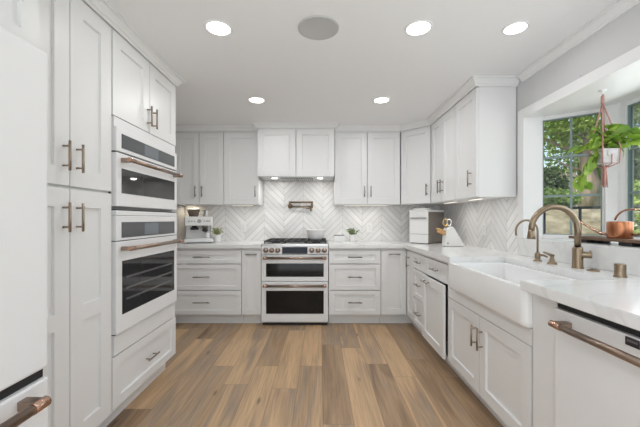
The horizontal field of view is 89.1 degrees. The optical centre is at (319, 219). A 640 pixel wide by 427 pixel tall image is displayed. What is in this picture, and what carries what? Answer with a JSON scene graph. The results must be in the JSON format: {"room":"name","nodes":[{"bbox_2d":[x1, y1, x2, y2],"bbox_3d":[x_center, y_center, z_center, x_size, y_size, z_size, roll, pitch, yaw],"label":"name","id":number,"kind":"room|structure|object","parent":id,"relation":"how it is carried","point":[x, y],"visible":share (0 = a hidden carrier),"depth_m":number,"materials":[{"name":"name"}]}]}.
{"room":"kitchen","nodes":[
{"label":"kitchen","id":0,"kind":"room"},
{"bbox_2d":[174,205,184,240],"bbox_3d":[-1.850,0.035,0.360,0.100,2.350,7.920,0,0,0],"label":"wall","id":1,"kind":"structure","parent":0,"point":[180,211],"depth_m":4.19,"materials":[{"name":"grey paint"}]},
{"bbox_2d":[0,0,38,48],"bbox_3d":[-1.423,-0.845,0.657,0.745,0.490,1.115,0,0,0],"label":"upper cabinet","id":2,"kind":"object","parent":1,"relation":"attached to","point":[20,17],"visible":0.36,"depth_m":1.15,"materials":[{"name":"white wood"}]},
{"bbox_2d":[83,0,185,86],"bbox_3d":[-1.352,-1.108,1.397,0.693,0.064,2.643,0,0,-5],"label":"trim","id":3,"kind":"structure","parent":1,"relation":"attached to","point":[104,9],"depth_m":1.98,"materials":[{"name":"white wood"}]},
{"bbox_2d":[106,322,502,426],"bbox_3d":[-0.091,1.260,0.420,3.617,0.100,8.040,0,0,0],"label":"floor","id":4,"kind":"structure","parent":0,"point":[218,374],"depth_m":2.41,"materials":[{"name":"brown wood"}]},
{"bbox_2d":[0,25,51,426],"bbox_3d":[-1.292,0.310,0.638,0.877,1.760,0.957,0,0,0],"label":"refrigerator","id":5,"kind":"object","parent":4,"relation":"on","point":[25,400],"visible":1,"depth_m":1.01,"materials":[{"name":"white metal"}]},
{"bbox_2d":[39,0,110,426],"bbox_3d":[-1.461,0.060,1.520,0.668,2.300,0.595,0,0,0],"label":"pantry cabinet","id":6,"kind":"object","parent":4,"relation":"on","point":[76,42],"visible":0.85,"depth_m":1.56,"materials":[{"name":"white wood"}]},
{"bbox_2d":[97,28,175,426],"bbox_3d":[-1.461,0.060,2.225,0.668,2.300,0.810,0,0,0],"label":"tall cabinet","id":7,"kind":"object","parent":4,"relation":"on","point":[143,100],"visible":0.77,"depth_m":2.12,"materials":[{"name":"white wood"}]},
{"bbox_2d":[111,126,182,335],"bbox_3d":[-1.392,0.067,2.215,0.625,1.183,0.770,0,0,0],"label":"double wall oven","id":8,"kind":"object","parent":7,"relation":"in","point":[144,240],"visible":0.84,"depth_m":2.06,"materials":[{"name":"white metal"}]},
{"bbox_2d":[175,248,242,322],"bbox_3d":[-1.347,0.768,3.994,0.900,0.884,0.643,0,0,0],"label":"base cabinet","id":9,"kind":"object","parent":4,"relation":"on","point":[209,280],"visible":0.74,"depth_m":3.72,"materials":[{"name":"white wood"}]},
{"bbox_2d":[177,241,263,247],"bbox_3d":[-1.232,0.302,4.002,1.127,0.045,0.634,0,0,0],"label":"countertop","id":10,"kind":"structure","parent":9,"relation":"on","point":[223,244],"depth_m":3.69,"materials":[{"name":"stone"}]},
{"bbox_2d":[184,209,213,242],"bbox_3d":[-1.480,0.077,3.992,0.328,0.405,0.422,0,0,-17],"label":"espresso machine","id":11,"kind":"object","parent":10,"relation":"on","point":[196,227],"visible":1,"depth_m":3.92,"materials":[{"name":"white plastic"}]},
{"bbox_2d":[184,237,213,242],"bbox_3d":[-1.490,0.250,4.022,0.328,0.044,0.338,0,0,-17],"label":"drip tray","id":12,"kind":"object","parent":11,"relation":"on","point":[187,239],"depth_m":3.87,"materials":[{"name":"white plastic"}]},
{"bbox_2d":[200,210,209,216],"bbox_3d":[-1.425,-0.079,4.054,0.084,0.085,0.103,0,0,22],"label":"milk jug","id":13,"kind":"object","parent":11,"relation":"on","point":[205,212],"visible":1,"depth_m":4.03,"materials":[{"name":"silver metal"}]},
{"bbox_2d":[211,227,223,241],"bbox_3d":[-1.281,0.186,4.013,0.145,0.187,0.129,0,0,-37],"label":"potted plant","id":14,"kind":"object","parent":10,"relation":"on","point":[217,238],"visible":0.98,"depth_m":3.99,"materials":[{"name":"green plant"}]},
{"bbox_2d":[242,248,262,322],"bbox_3d":[-0.782,0.768,3.994,0.224,0.884,0.643,0,0,0],"label":"base cabinet","id":15,"kind":"object","parent":4,"relation":"on","point":[251,257],"visible":0.8,"depth_m":3.71,"materials":[{"name":"white wood"}]},
{"bbox_2d":[262,238,327,324],"bbox_3d":[-0.285,0.727,3.963,0.758,0.966,0.673,0,0,0],"label":"range","id":16,"kind":"object","parent":4,"relation":"on","point":[294,270],"visible":1,"depth_m":3.69,"materials":[{"name":"white metal"}]},
{"bbox_2d":[262,240,327,245],"bbox_3d":[-0.285,0.290,4.000,0.758,0.028,0.600,0,0,0],"label":"cooktop","id":17,"kind":"object","parent":16,"relation":"in","point":[268,242],"depth_m":3.74,"materials":[{"name":"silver metal"}]},
{"bbox_2d":[306,229,324,239],"bbox_3d":[-0.053,0.182,3.930,0.232,0.121,0.232,0,0,0],"label":"bowl","id":18,"kind":"object","parent":16,"relation":"on","point":[313,234],"visible":1,"depth_m":3.85,"materials":[{"name":"white ceramic"}]},
{"bbox_2d":[328,247,380,322],"bbox_3d":[0.397,0.768,3.994,0.594,0.884,0.643,0,0,0],"label":"base cabinet","id":19,"kind":"object","parent":4,"relation":"on","point":[354,274],"visible":0.94,"depth_m":3.72,"materials":[{"name":"white wood"}]},
{"bbox_2d":[327,241,639,330],"bbox_3d":[0.848,0.302,2.501,1.497,0.045,3.621,0,0,0],"label":"countertop","id":20,"kind":"structure","parent":19,"relation":"on","point":[601,294],"depth_m":1.47,"materials":[{"name":"stone"}]},
{"bbox_2d":[334,235,343,241],"bbox_3d":[0.238,0.237,4.090,0.133,0.085,0.100,0,0,0],"label":"container","id":21,"kind":"object","parent":20,"relation":"on","point":[337,238],"visible":1,"depth_m":4.04,"materials":[{"name":"white ceramic"}]},
{"bbox_2d":[346,228,359,241],"bbox_3d":[0.408,0.190,4.093,0.148,0.180,0.161,0,0,43],"label":"potted plant","id":22,"kind":"object","parent":20,"relation":"on","point":[352,236],"visible":1,"depth_m":4.07,"materials":[{"name":"green plant"}]},
{"bbox_2d":[409,210,443,243],"bbox_3d":[1.281,0.084,3.898,0.381,0.392,0.248,0,0,-41],"label":"bread box","id":23,"kind":"object","parent":20,"relation":"on","point":[423,223],"visible":0.95,"depth_m":3.78,"materials":[{"name":"grey"}]},
{"bbox_2d":[413,208,430,209],"bbox_3d":[1.206,-0.122,3.842,0.110,0.020,0.170,0,0,-41],"label":"folded cloth","id":24,"kind":"object","parent":23,"relation":"on","point":[414,208],"visible":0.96,"depth_m":3.80,"materials":[{"name":"white fabric"}]},
{"bbox_2d":[442,226,464,245],"bbox_3d":[1.394,0.176,3.399,0.206,0.204,0.102,0,0,0],"label":"knife block","id":25,"kind":"object","parent":20,"relation":"on","point":[451,238],"visible":1,"depth_m":3.35,"materials":[{"name":"white plastic"}]},
{"bbox_2d":[442,219,451,227],"bbox_3d":[1.331,0.041,3.400,0.106,0.098,0.026,0,0,0],"label":"scissors","id":26,"kind":"object","parent":25,"relation":"in","point":[446,225],"visible":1,"depth_m":3.39,"materials":[{"name":"gold metal"}]},
{"bbox_2d":[449,262,579,327],"bbox_3d":[1.157,0.411,1.962,0.423,0.190,0.900,0,0,0],"label":"farmhouse sink","id":27,"kind":"object","parent":20,"relation":"in","point":[495,286],"visible":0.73,"depth_m":1.93,"materials":[{"name":"white ceramic"}]},
{"bbox_2d":[515,219,547,261],"bbox_3d":[1.420,0.139,2.190,0.212,0.281,0.052,0,0,0],"label":"tap","id":28,"kind":"object","parent":20,"relation":"on","point":[538,255],"visible":0.9,"depth_m":2.18,"materials":[{"name":"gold metal"}]},
{"bbox_2d":[543,251,556,264],"bbox_3d":[1.446,0.240,2.045,0.085,0.080,0.055,0,0,0],"label":"soap dispenser","id":29,"kind":"object","parent":20,"relation":"on","point":[551,259],"visible":1,"depth_m":2.04,"materials":[{"name":"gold metal"}]},
{"bbox_2d":[527,204,591,268],"bbox_3d":[1.373,0.095,1.864,0.347,0.370,0.084,0,0,0],"label":"kitchen faucet","id":30,"kind":"object","parent":20,"relation":"on","point":[578,254],"visible":1,"depth_m":1.86,"materials":[{"name":"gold metal"}]},
{"bbox_2d":[586,268,599,271],"bbox_3d":[1.485,0.274,1.767,0.058,0.013,0.058,0,0,0],"label":"button","id":31,"kind":"object","parent":20,"relation":"on","point":[590,269],"visible":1,"depth_m":1.75,"materials":[{"name":"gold metal"}]},
{"bbox_2d":[613,263,627,277],"bbox_3d":[1.462,0.247,1.583,0.052,0.065,0.052,0,0,0],"label":"air gap cap","id":32,"kind":"object","parent":20,"relation":"on","point":[620,270],"visible":1,"depth_m":1.56,"materials":[{"name":"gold metal"}]},
{"bbox_2d":[379,248,420,332],"bbox_3d":[1.143,0.768,3.875,0.893,0.884,0.880,0,0,0],"label":"base cabinet","id":33,"kind":"object","parent":4,"relation":"on","point":[397,264],"visible":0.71,"depth_m":3.71,"materials":[{"name":"white wood"}]},
{"bbox_2d":[413,251,427,333],"bbox_3d":[1.268,0.768,3.239,0.638,0.884,0.388,0,0,0],"label":"base cabinet","id":34,"kind":"object","parent":4,"relation":"on","point":[419,261],"visible":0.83,"depth_m":3.26,"materials":[{"name":"white wood"}]},
{"bbox_2d":[420,255,458,375],"bbox_3d":[1.252,0.768,2.777,0.670,0.884,0.530,0,0,0],"label":"base cabinet","id":35,"kind":"object","parent":4,"relation":"on","point":[434,285],"visible":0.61,"depth_m":2.72,"materials":[{"name":"white wood"}]},
{"bbox_2d":[448,263,532,426],"bbox_3d":[1.268,0.768,2.015,0.638,0.884,0.990,0,0,0],"label":"base cabinet","id":36,"kind":"object","parent":4,"relation":"on","point":[491,353],"visible":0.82,"depth_m":1.86,"materials":[{"name":"white wood"}]},
{"bbox_2d":[533,294,558,426],"bbox_3d":[1.288,0.768,1.433,0.599,0.884,0.153,0,0,0],"label":"end panel","id":37,"kind":"object","parent":4,"relation":"on","point":[543,308],"visible":0.15,"depth_m":1.44,"materials":[{"name":"white wood"}]},
{"bbox_2d":[548,303,639,426],"bbox_3d":[1.231,0.776,1.046,0.648,0.868,0.607,0,0,0],"label":"dishwasher","id":38,"kind":"object","parent":4,"relation":"on","point":[597,359],"visible":0.99,"depth_m":1.15,"materials":[{"name":"white metal"}]},
{"bbox_2d":[82,0,616,132],"bbox_3d":[-0.002,-1.240,0.420,3.797,0.200,8.040,0,0,0],"label":"ceiling","id":39,"kind":"structure","parent":0,"point":[338,78],"depth_m":2.22,"materials":[{"name":"white paint"}]},
{"bbox_2d":[203,19,232,36],"bbox_3d":[-0.604,-1.136,1.935,0.169,0.006,0.169,0,0,0],"label":"recessed light","id":40,"kind":"object","parent":39,"relation":"in","point":[216,27],"visible":1,"depth_m":1.92,"materials":[{"name":"white"}]},
{"bbox_2d":[248,97,265,102],"bbox_3d":[-0.604,-1.136,3.100,0.169,0.006,0.169,0,0,0],"label":"recessed light","id":41,"kind":"object","parent":39,"relation":"in","point":[250,99],"visible":1,"depth_m":3.10,"materials":[{"name":"white"}]},
{"bbox_2d":[298,15,338,39],"bbox_3d":[-0.009,-1.136,1.935,0.244,0.008,0.244,0,0,0],"label":"ceiling speaker","id":42,"kind":"object","parent":39,"relation":"attached to","point":[316,27],"visible":1,"depth_m":1.92,"materials":[{"name":"grey plastic"}]},
{"bbox_2d":[373,97,390,102],"bbox_3d":[0.587,-1.136,3.100,0.169,0.006,0.169,0,0,0],"label":"recessed light","id":43,"kind":"object","parent":39,"relation":"in","point":[378,99],"visible":1,"depth_m":3.09,"materials":[{"name":"white"}]},
{"bbox_2d":[404,19,433,36],"bbox_3d":[0.587,-1.136,1.935,0.169,0.006,0.169,0,0,0],"label":"recessed light","id":44,"kind":"object","parent":39,"relation":"in","point":[420,27],"visible":1,"depth_m":1.92,"materials":[{"name":"white"}]},
{"bbox_2d":[501,21,529,35],"bbox_3d":[1.164,-1.136,1.935,0.147,0.006,0.147,0,0,0],"label":"recessed light","id":45,"kind":"object","parent":39,"relation":"in","point":[514,28],"visible":1,"depth_m":1.93,"materials":[{"name":"white"}]},
{"bbox_2d":[516,3,639,193],"bbox_3d":[1.657,0.035,0.360,0.120,2.350,7.920,0,0,0],"label":"wall","id":46,"kind":"structure","parent":0,"point":[620,36],"depth_m":1.98,"materials":[{"name":"grey paint"}]},
{"bbox_2d":[176,76,519,131],"bbox_3d":[0.107,-1.108,3.732,3.670,0.064,1.198,0,0,24],"label":"trim","id":47,"kind":"structure","parent":46,"relation":"attached to","point":[474,81],"depth_m":3.82,"materials":[{"name":"white wood"}]},
{"bbox_2d":[431,106,482,202],"bbox_3d":[1.410,-0.635,3.382,0.361,0.900,0.660,0,0,0],"label":"upper cabinet","id":48,"kind":"object","parent":46,"relation":"attached to","point":[443,129],"visible":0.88,"depth_m":3.33,"materials":[{"name":"white wood"}]},
{"bbox_2d":[440,193,517,253],"bbox_3d":[1.593,0.035,3.456,0.008,0.490,1.712,0,0,0],"label":"backsplash","id":49,"kind":"structure","parent":46,"relation":"attached to","point":[500,215],"depth_m":3.08,"materials":[{"name":"tile"}]},
{"bbox_2d":[455,87,515,199],"bbox_3d":[1.410,-0.635,2.841,0.361,0.900,0.417,0,0,0],"label":"upper cabinet","id":50,"kind":"object","parent":46,"relation":"attached to","point":[485,118],"visible":0.98,"depth_m":2.63,"materials":[{"name":"white wood"}]},
{"bbox_2d":[523,117,541,237],"bbox_3d":[1.653,-0.323,1.410,0.153,0.935,2.300,0,0,0],"label":"trim","id":51,"kind":"structure","parent":46,"relation":"attached to","point":[532,126],"depth_m":2.51,"materials":[{"name":"white"}]},
{"bbox_2d":[542,108,603,238],"bbox_3d":[1.897,-0.323,2.407,0.419,0.935,0.060,0,0,36],"label":"window","id":52,"kind":"structure","parent":46,"relation":"in","point":[593,111],"depth_m":2.42,"materials":[{"name":"white"}]},
{"bbox_2d":[517,238,639,275],"bbox_3d":[1.587,0.212,1.460,0.019,0.133,2.280,0,0,0],"label":"backsplash slab","id":53,"kind":"structure","parent":46,"relation":"attached to","point":[603,257],"depth_m":1.88,"materials":[{"name":"stone"}]},
{"bbox_2d":[517,0,639,81],"bbox_3d":[1.573,-1.111,-0.470,0.049,0.058,6.060,0,0,0],"label":"trim","id":54,"kind":"structure","parent":46,"relation":"attached to","point":[619,7],"depth_m":1.96,"materials":[{"name":"white wood"}]},
{"bbox_2d":[518,45,639,237],"bbox_3d":[1.587,-0.357,1.410,0.020,1.005,2.370,0,0,0],"label":"trim","id":55,"kind":"structure","parent":46,"relation":"attached to","point":[631,57],"depth_m":2.10,"materials":[{"name":"white"}]},
{"bbox_2d":[526,61,639,117],"bbox_3d":[1.823,-0.910,1.410,0.453,0.240,2.280,0,0,0],"label":"ceiling","id":56,"kind":"structure","parent":46,"relation":"attached to","point":[622,86],"depth_m":2.07,"materials":[{"name":"white paint"}]},
{"bbox_2d":[539,238,639,248],"bbox_3d":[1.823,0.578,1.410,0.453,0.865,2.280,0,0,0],"label":"window sill","id":57,"kind":"structure","parent":46,"relation":"attached to","point":[615,244],"depth_m":1.96,"materials":[{"name":"stone"}]},
{"bbox_2d":[569,236,639,246],"bbox_3d":[1.735,0.126,1.740,0.170,0.038,0.840,0,0,0],"label":"wooden tray","id":58,"kind":"object","parent":57,"relation":"on","point":[635,242],"visible":0.91,"depth_m":1.86,"materials":[{"name":"brown wood"}]},
{"bbox_2d":[566,208,639,238],"bbox_3d":[1.676,0.022,1.925,0.116,0.170,0.423,0,0,-31],"label":"watering can","id":59,"kind":"object","parent":58,"relation":"on","point":[614,229],"visible":0.98,"depth_m":1.82,"materials":[{"name":"orange metal"}]},
{"bbox_2d":[567,89,639,191],"bbox_3d":[1.755,-0.477,1.978,0.458,0.625,0.188,0,0,9],"label":"plant","id":60,"kind":"object","parent":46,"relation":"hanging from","point":[604,147],"visible":1,"depth_m":1.96,"materials":[{"name":"green plant"}]},
{"bbox_2d":[604,104,620,231],"bbox_3d":[2.021,-0.323,2.252,0.062,0.935,0.075,0,0,0],"label":"trim","id":61,"kind":"structure","parent":46,"relation":"attached to","point":[612,194],"depth_m":2.23,"materials":[{"name":"white"}]},
{"bbox_2d":[621,96,639,237],"bbox_3d":[2.080,-0.323,1.410,0.060,0.935,1.700,0,0,0],"label":"window","id":62,"kind":"structure","parent":46,"relation":"in","point":[628,108],"depth_m":2.19,"materials":[{"name":"white wood"}]},
{"bbox_3d":[-0.091,0.035,4.380,3.617,2.350,0.120,0,0,0],"label":"wall","id":63,"kind":"structure","parent":0,"visible":0},
{"bbox_2d":[175,132,230,205],"bbox_3d":[-1.487,-0.635,4.134,0.606,0.900,0.363,0,0,0],"label":"upper cabinet","id":64,"kind":"object","parent":63,"relation":"attached to","point":[200,155],"visible":0.92,"depth_m":3.99,"materials":[{"name":"white wood"}]},
{"bbox_2d":[224,132,262,205],"bbox_3d":[-0.967,-0.635,4.134,0.429,0.900,0.363,0,0,0],"label":"upper cabinet","id":65,"kind":"object","parent":63,"relation":"attached to","point":[242,183],"visible":0.91,"depth_m":4.00,"materials":[{"name":"white wood"}]},
{"bbox_2d":[258,129,333,175],"bbox_3d":[-0.285,-0.803,4.082,0.914,0.574,0.465,0,0,0],"label":"upper cabinet","id":66,"kind":"object","parent":63,"relation":"attached to","point":[281,152],"visible":0.87,"depth_m":3.86,"materials":[{"name":"white wood"}]},
{"bbox_2d":[258,176,333,180],"bbox_3d":[-0.285,-0.513,4.086,0.900,0.027,0.428,0,0,0],"label":"range hood","id":67,"kind":"object","parent":66,"relation":"attached to","point":[264,178],"visible":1,"depth_m":3.98,"materials":[{"name":"silver metal"}]},
{"bbox_2d":[288,201,312,210],"bbox_3d":[-0.265,-0.172,4.251,0.345,0.133,0.086,0,0,10],"label":"pot filler","id":68,"kind":"object","parent":63,"relation":"attached to","point":[290,205],"visible":1,"depth_m":4.25,"materials":[{"name":"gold metal"}]},
{"bbox_2d":[185,181,439,240],"bbox_3d":[-0.097,-0.130,4.316,3.387,0.820,0.008,0,0,0],"label":"backsplash","id":69,"kind":"structure","parent":63,"relation":"attached to","point":[274,219],"depth_m":4.31,"materials":[{"name":"tile"}]},
{"bbox_2d":[334,132,399,205],"bbox_3d":[0.583,-0.635,4.134,0.806,0.900,0.363,0,0,0],"label":"upper cabinet","id":70,"kind":"object","parent":63,"relation":"attached to","point":[366,164],"visible":0.98,"depth_m":4.00,"materials":[{"name":"white wood"}]},
{"bbox_2d":[344,205,388,205],"bbox_3d":[0.580,-0.179,4.090,0.560,0.012,0.028,0,0,0],"label":"light","id":71,"kind":"object","parent":70,"relation":"attached to","point":[344,205],"visible":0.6,"depth_m":4.08,"materials":[{"name":"white plastic"}]},
{"bbox_2d":[367,223,371,231],"bbox_3d":[0.655,0.105,4.307,0.072,0.120,0.009,0,0,0],"label":"wall outlet","id":72,"kind":"object","parent":63,"relation":"attached to","point":[369,225],"visible":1,"depth_m":4.31,"materials":[{"name":"white plastic"}]},
{"bbox_2d":[396,125,456,205],"bbox_3d":[1.292,-0.635,4.016,0.596,0.900,0.598,0,0,0],"label":"upper cabinet","id":73,"kind":"object","parent":63,"relation":"attached to","point":[415,144],"visible":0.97,"depth_m":3.86,"materials":[{"name":"white wood"}]},
{"label":"outside","id":74,"kind":"structure","parent":0,"visible":0},
{"label":"ground","id":75,"kind":"structure","parent":74,"visible":0},
{"bbox_2d":[544,205,639,233],"bbox_3d":[3.356,0.598,2.749,3.033,1.464,0.028,0,0,38],"label":"railing","id":76,"kind":"object","parent":75,"relation":"on","point":[579,208],"visible":0.07,"depth_m":3.30,"materials":[{"name":"grey metal"}]},
{"bbox_2d":[546,208,638,234],"bbox_3d":[4.138,0.580,4.680,8.000,1.500,0.400,0,0,38],"label":"wall","id":77,"kind":"structure","parent":75,"relation":"on","point":[557,221],"depth_m":4.80,"materials":[{"name":"stone"}]},
{"bbox_2d":[634,180,639,204],"bbox_3d":[4.816,-0.380,4.819,1.143,0.491,0.682,0,0,0],"label":"shrub","id":78,"kind":"object","parent":77,"relation":"on","point":[636,182],"visible":0.1,"depth_m":4.67,"materials":[{"name":"green plant"}]},
{"bbox_2d":[634,199,639,235],"bbox_3d":[3.894,0.419,3.581,1.054,1.846,0.806,0,0,0],"label":"shrub","id":79,"kind":"object","parent":75,"relation":"on","point":[636,201],"visible":0.16,"depth_m":3.70,"materials":[{"name":"green plant"}]},
{"bbox_3d":[7.598,0.570,8.254,16.875,1.520,16.132,0,0,0],"label":"terrace","id":80,"kind":"object","parent":75,"relation":"on","visible":0},
{"bbox_2d":[544,163,569,194],"bbox_3d":[4.410,-0.637,6.697,1.565,1.071,1.052,0,0,0],"label":"shrub","id":81,"kind":"object","parent":80,"relation":"on","point":[553,178],"visible":0.14,"depth_m":6.40,"materials":[{"name":"green plant"}]},
{"bbox_2d":[544,187,585,206],"bbox_3d":[3.847,-0.349,5.616,1.259,0.436,0.792,0,0,0],"label":"shrub","id":82,"kind":"object","parent":80,"relation":"on","point":[565,201],"visible":0.42,"depth_m":5.39,"materials":[{"name":"green plant"}]},
{"bbox_2d":[559,168,600,206],"bbox_3d":[8.657,-0.940,10.483,12.900,1.500,0.090,0,0,38],"label":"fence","id":83,"kind":"object","parent":80,"relation":"on","point":[573,174],"visible":0.02,"depth_m":10.68,"materials":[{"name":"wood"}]},
{"bbox_2d":[544,99,639,205],"bbox_3d":[5.825,-2.189,7.257,3.684,4.126,2.208,0,0,26],"label":"tree","id":84,"kind":"object","parent":80,"relation":"on","point":[554,128],"visible":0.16,"depth_m":7.15,"materials":[{"name":"green plant"}]},
{"bbox_2d":[544,104,639,185],"bbox_3d":[8.362,-2.242,9.183,4.322,4.231,3.270,0,0,18],"label":"tree","id":85,"kind":"object","parent":80,"relation":"on","point":[553,151],"visible":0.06,"depth_m":9.08,"materials":[{"name":"green plant"}]},
{"bbox_2d":[599,157,639,182],"bbox_3d":[5.746,-0.636,5.630,1.510,1.012,1.013,0,0,0],"label":"shrub","id":86,"kind":"object","parent":80,"relation":"on","point":[636,160],"visible":0.17,"depth_m":5.49,"materials":[{"name":"green plant"}]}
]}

